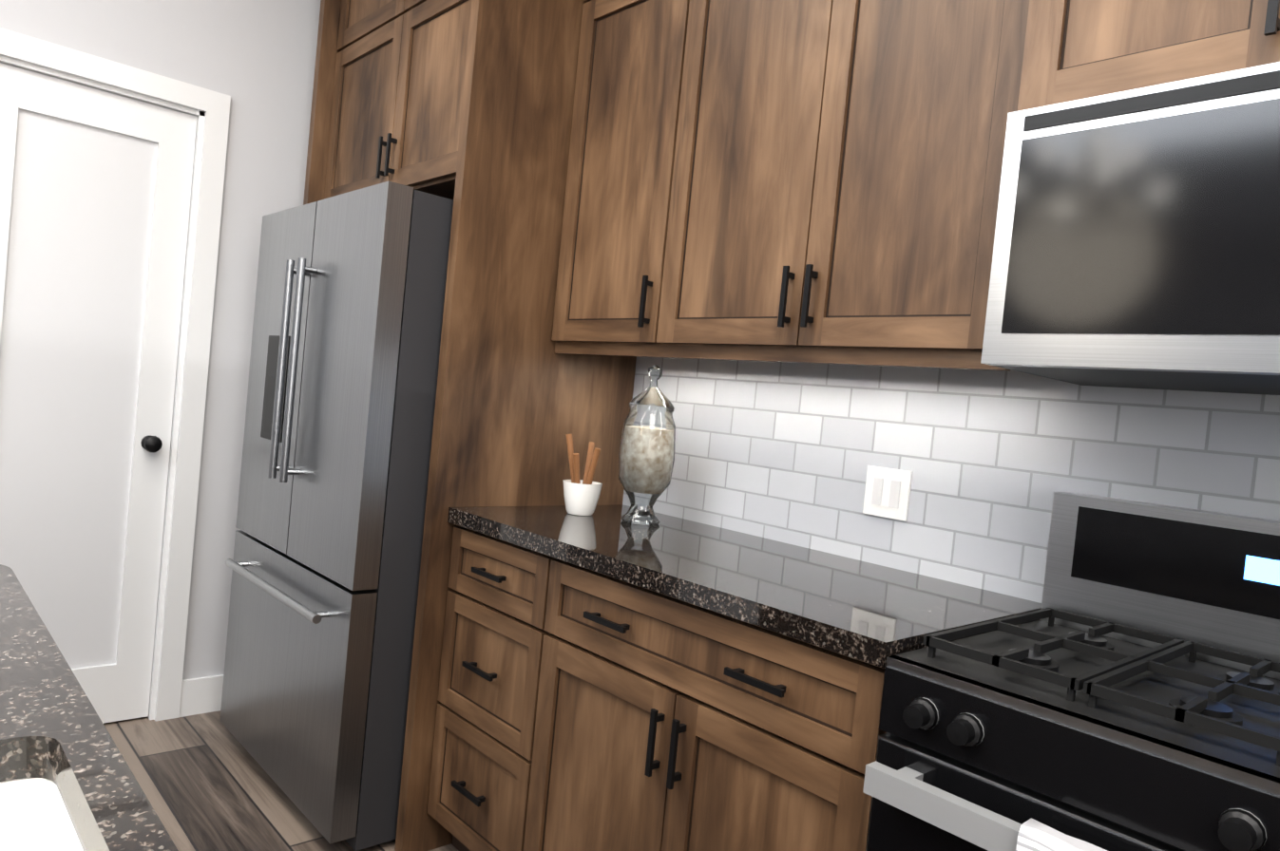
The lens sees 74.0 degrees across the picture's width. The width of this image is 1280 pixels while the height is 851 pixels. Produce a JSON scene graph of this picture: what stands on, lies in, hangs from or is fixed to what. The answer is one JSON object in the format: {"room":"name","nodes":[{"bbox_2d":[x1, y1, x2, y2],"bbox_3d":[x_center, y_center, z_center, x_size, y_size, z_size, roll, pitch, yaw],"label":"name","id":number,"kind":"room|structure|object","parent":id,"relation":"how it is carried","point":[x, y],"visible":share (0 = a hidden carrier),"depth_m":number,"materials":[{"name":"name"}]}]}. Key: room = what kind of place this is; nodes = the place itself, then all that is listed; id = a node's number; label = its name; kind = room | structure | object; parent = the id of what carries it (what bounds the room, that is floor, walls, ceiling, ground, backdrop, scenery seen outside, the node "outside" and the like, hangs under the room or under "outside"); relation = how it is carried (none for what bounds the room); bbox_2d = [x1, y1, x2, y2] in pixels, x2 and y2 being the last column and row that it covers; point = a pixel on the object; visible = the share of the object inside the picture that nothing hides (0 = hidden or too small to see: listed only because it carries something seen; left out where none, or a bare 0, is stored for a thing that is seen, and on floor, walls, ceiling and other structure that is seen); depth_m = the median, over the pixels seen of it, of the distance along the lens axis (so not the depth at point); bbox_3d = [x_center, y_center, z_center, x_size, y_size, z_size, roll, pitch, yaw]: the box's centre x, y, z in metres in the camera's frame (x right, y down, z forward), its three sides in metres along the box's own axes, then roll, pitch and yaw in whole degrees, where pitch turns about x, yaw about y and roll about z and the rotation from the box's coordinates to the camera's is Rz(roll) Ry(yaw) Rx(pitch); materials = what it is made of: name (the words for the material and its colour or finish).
{"room":"kitchen","nodes":[
{"label":"kitchen","id":0,"kind":"room"},
{"bbox_2d":[0,0,321,680],"bbox_3d":[-3.517,-0.646,1.244,7.420,3.100,0.120,4,2,-42],"label":"wall","id":1,"kind":"structure","parent":0,"point":[255,60],"depth_m":3.05,"materials":[{"name":"grey paint"}]},
{"bbox_2d":[179,674,223,717],"bbox_3d":[-2.128,0.990,0.919,9.200,0.130,13.200,4,2,-42],"label":"baseboard","id":2,"kind":"structure","parent":1,"relation":"attached to","point":[200,696],"depth_m":3.08,"materials":[{"name":"white wood"}]},
{"bbox_2d":[103,710,458,850],"bbox_3d":[-1.485,1.200,-1.117,7.420,0.050,9.300,4,2,-42],"label":"floor","id":3,"kind":"structure","parent":0,"point":[205,782],"depth_m":2.54,"materials":[{"name":"brown wood"}]},
{"bbox_2d":[0,564,178,850],"bbox_3d":[-0.776,0.531,0.257,1.158,1.342,2.190,4,2,-42],"label":"kitchen island","id":4,"kind":"object","parent":3,"relation":"on","point":[68,782],"visible":1,"depth_m":0.80,"materials":[{"name":"black stone"}]},
{"bbox_2d":[219,181,453,850],"bbox_3d":[-0.759,0.243,2.789,0.879,1.780,0.940,4,2,-42],"label":"fridge","id":5,"kind":"object","parent":3,"relation":"on","point":[324,564],"visible":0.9,"depth_m":2.30,"materials":[{"name":"grey metal"}]},
{"bbox_2d":[303,0,636,850],"bbox_3d":[-0.627,-0.369,2.849,0.725,3.020,1.152,4,2,-42],"label":"enclosure","id":6,"kind":"object","parent":3,"relation":"on","point":[467,106],"visible":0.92,"depth_m":2.39,"materials":[{"name":"brown wood"}]},
{"bbox_2d":[426,527,540,850],"bbox_3d":[-0.153,0.751,2.323,0.618,0.912,0.507,4,2,-42],"label":"base cabinet","id":7,"kind":"object","parent":3,"relation":"on","point":[491,604],"depth_m":2.14,"materials":[{"name":"brown wood"}]},
{"bbox_2d":[514,554,886,850],"bbox_3d":[0.272,0.805,1.856,0.618,0.912,0.883,4,2,-42],"label":"base cabinet","id":8,"kind":"object","parent":3,"relation":"on","point":[610,679],"depth_m":1.63,"materials":[{"name":"brown wood"}]},
{"bbox_2d":[447,504,1041,671],"bbox_3d":[0.163,0.312,2.002,0.633,0.040,1.328,4,2,-42],"label":"countertop","id":9,"kind":"structure","parent":8,"relation":"on","point":[862,612],"depth_m":1.75,"materials":[{"name":"black stone"}]},
{"bbox_2d":[562,434,602,515],"bbox_3d":[-0.157,0.138,2.377,0.112,0.222,0.117,4,2,-42],"label":"utensil crock","id":10,"kind":"object","parent":9,"relation":"on","point":[582,497],"visible":1,"depth_m":2.35,"materials":[{"name":"white ceramic"}]},
{"bbox_2d":[618,364,675,525],"bbox_3d":[0.022,0.050,2.330,0.156,0.435,0.154,4,2,-42],"label":"canister","id":11,"kind":"object","parent":9,"relation":"on","point":[646,458],"visible":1,"depth_m":2.29,"materials":[{"name":"clear glass"},{"name":"metal"}]},
{"bbox_2d":[862,492,1279,850],"bbox_3d":[0.788,0.736,1.206,0.724,1.185,0.742,4,2,-42],"label":"range","id":12,"kind":"object","parent":3,"relation":"on","point":[1122,694],"visible":1,"depth_m":1.21,"materials":[{"name":"black metal"}]},
{"bbox_3d":[1.799,-0.117,0.813,0.120,3.100,7.970,4,2,-42],"label":"wall","id":13,"kind":"structure","parent":0,"visible":0},
{"bbox_2d":[551,0,695,359],"bbox_3d":[0.113,-0.967,2.365,0.353,1.520,0.507,4,2,-42],"label":"upper cabinet","id":14,"kind":"object","parent":13,"relation":"attached to","point":[617,66],"depth_m":2.31,"materials":[{"name":"brown wood"}]},
{"bbox_2d":[630,0,1029,371],"bbox_3d":[0.517,-0.916,1.921,0.353,1.520,0.944,4,2,-42],"label":"upper cabinet","id":15,"kind":"object","parent":13,"relation":"attached to","point":[814,181],"depth_m":1.77,"materials":[{"name":"brown wood"}]},
{"bbox_2d":[622,356,1279,603],"bbox_3d":[1.542,0.214,0.970,0.013,0.518,4.688,4,2,-42],"label":"tile backsplash","id":16,"kind":"structure","parent":13,"relation":"attached to","point":[992,461],"depth_m":1.91,"materials":[{"name":"white tile"}]},
{"bbox_2d":[862,465,912,521],"bbox_3d":[0.582,0.159,2.004,0.008,0.116,0.115,4,2,-42],"label":"light switch","id":17,"kind":"object","parent":16,"relation":"attached to","point":[887,492],"visible":1,"depth_m":2.00,"materials":[{"name":"white plastic"}]},
{"bbox_2d":[1017,0,1279,111],"bbox_3d":[1.082,-1.081,1.248,0.446,1.225,0.762,4,2,-42],"label":"upper cabinet","id":18,"kind":"object","parent":13,"relation":"attached to","point":[1076,49],"visible":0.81,"depth_m":1.29,"materials":[{"name":"brown wood"}]},
{"bbox_2d":[980,61,1279,395],"bbox_3d":[0.979,-0.265,1.249,0.486,0.412,0.756,4,2,-42],"label":"microwave","id":19,"kind":"object","parent":18,"relation":"attached to","point":[1136,241],"visible":1,"depth_m":1.24,"materials":[{"name":"grey"}]},
{"bbox_3d":[-3.609,-0.682,2.221,6.440,3.100,1.450,4,2,-42],"label":"wall","id":20,"kind":"structure","parent":0,"visible":0},
{"bbox_2d":[0,62,196,724],"bbox_3d":[-1.849,-0.036,2.755,0.606,2.110,0.102,4,2,-42],"label":"pantry door","id":21,"kind":"structure","parent":20,"relation":"in","point":[95,189],"depth_m":2.81,"materials":[{"name":"white wood"}]},
{"bbox_2d":[0,27,230,721],"bbox_3d":[-1.876,-0.082,2.788,0.790,2.210,0.138,4,2,-42],"label":"door frame","id":22,"kind":"structure","parent":20,"relation":"attached to","point":[209,109],"depth_m":2.94,"materials":[{"name":"white wood"}]}
]}

